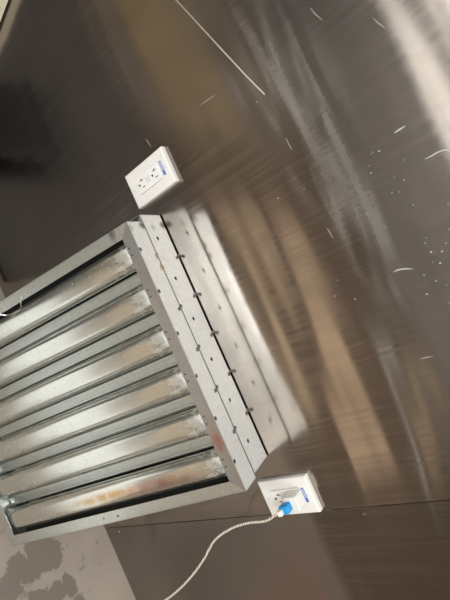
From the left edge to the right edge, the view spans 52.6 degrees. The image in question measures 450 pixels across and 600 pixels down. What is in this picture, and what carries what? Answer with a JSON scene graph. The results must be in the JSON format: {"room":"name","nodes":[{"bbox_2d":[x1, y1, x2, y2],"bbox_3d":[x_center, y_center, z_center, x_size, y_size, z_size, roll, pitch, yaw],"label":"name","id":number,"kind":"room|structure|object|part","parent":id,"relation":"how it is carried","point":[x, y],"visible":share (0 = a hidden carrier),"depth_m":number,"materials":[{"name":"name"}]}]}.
{"room":"commercial kitchen","nodes":[
{"label":"commercial kitchen","id":0,"kind":"room"},
{"bbox_2d":[0,287,135,599],"bbox_3d":[-1.454,0.653,0.043,3.320,0.050,6.400,-22,87,-53],"label":"floor","id":1,"kind":"structure","parent":0,"point":[84,564],"depth_m":1.21,"materials":[{"name":"grey concrete"}]},
{"bbox_2d":[0,0,7,20],"bbox_3d":[-0.388,-0.818,0.928,0.020,1.469,0.370,-22,87,-53],"label":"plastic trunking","id":2,"kind":"object","parent":1,"relation":"on","point":[3,3],"visible":1,"depth_m":1.06,"materials":[{"name":"beige plastic"}]},
{"bbox_2d":[0,221,255,545],"bbox_3d":[-0.341,0.227,1.000,0.180,0.689,0.534,-22,87,-53],"label":"grease filter","id":3,"kind":"object","parent":1,"relation":"on","point":[210,474],"visible":1,"depth_m":0.93,"materials":[{"name":"silver metal"}]},
{"bbox_3d":[-0.456,0.013,0.984,0.018,0.091,0.025,-21,86,-64],"label":"wire handle","id":4,"kind":"part","parent":3,"relation":"part of","materials":[{"name":"white metal"}]},
{"bbox_2d":[0,215,266,504],"bbox_3d":[-0.319,0.207,1.058,0.201,0.692,0.542,-22,87,-53],"label":"grease filter","id":5,"kind":"object","parent":1,"relation":"on","point":[237,412],"visible":0.2,"depth_m":0.91,"materials":[{"name":"silver metal"}]},
{"bbox_2d":[110,500,441,527],"bbox_3d":[0.471,-0.192,0.566,0.054,2.700,6.400,-22,87,-53],"label":"wall","id":6,"kind":"structure","parent":0,"point":[439,500],"depth_m":0.93,"materials":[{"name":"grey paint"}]},
{"bbox_2d":[125,146,178,208],"bbox_3d":[-0.152,-0.247,0.930,0.015,0.118,0.076,-22,87,-53],"label":"wall outlet","id":7,"kind":"object","parent":6,"relation":"attached to","point":[156,174],"visible":1,"depth_m":0.92,"materials":[{"name":"white plastic"}]},
{"bbox_2d":[135,163,162,193],"bbox_3d":[-0.154,-0.247,0.927,0.009,0.067,0.033,-22,87,-53],"label":"receptacle","id":8,"kind":"object","parent":7,"relation":"attached to","point":[149,177],"depth_m":0.92,"materials":[{"name":"white plastic"}]},
{"bbox_2d":[0,0,449,527],"bbox_3d":[-0.110,-1.343,0.609,0.005,2.599,3.423,-22,87,-53],"label":"wall panel","id":9,"kind":"object","parent":6,"relation":"attached to","point":[306,143],"depth_m":0.81,"materials":[{"name":"silver metal"}]},
{"bbox_2d":[105,500,449,599],"bbox_3d":[1.118,1.394,0.517,0.004,2.599,2.576,-22,87,-53],"label":"wall panel","id":10,"kind":"object","parent":6,"relation":"attached to","point":[395,551],"depth_m":0.94,"materials":[{"name":"silver metal"}]},
{"bbox_2d":[258,473,322,514],"bbox_3d":[0.127,0.393,0.913,0.015,0.118,0.076,-22,87,-53],"label":"wall outlet","id":11,"kind":"object","parent":6,"relation":"attached to","point":[274,489],"visible":0.67,"depth_m":0.90,"materials":[{"name":"white plastic"}]},
{"bbox_2d":[271,487,298,505],"bbox_3d":[0.126,0.393,0.911,0.009,0.067,0.033,-22,87,-53],"label":"receptacle","id":12,"kind":"object","parent":11,"relation":"attached to","point":[277,493],"depth_m":0.92,"materials":[{"name":"white plastic"}]},
{"bbox_2d":[276,489,305,516],"bbox_3d":[0.125,0.392,0.870,0.057,0.034,0.029,-22,87,-53],"label":"plug","id":13,"kind":"object","parent":11,"relation":"attached to","point":[294,500],"visible":1,"depth_m":0.87,"materials":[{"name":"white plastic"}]},
{"bbox_2d":[164,513,277,599],"bbox_3d":[-0.136,0.819,0.916,0.062,0.704,0.671,27,50,-39],"label":"charging cord","id":14,"kind":"object","parent":13,"relation":"hanging from","point":[274,515],"visible":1,"depth_m":0.94,"materials":[{"name":"white plastic"}]}
]}

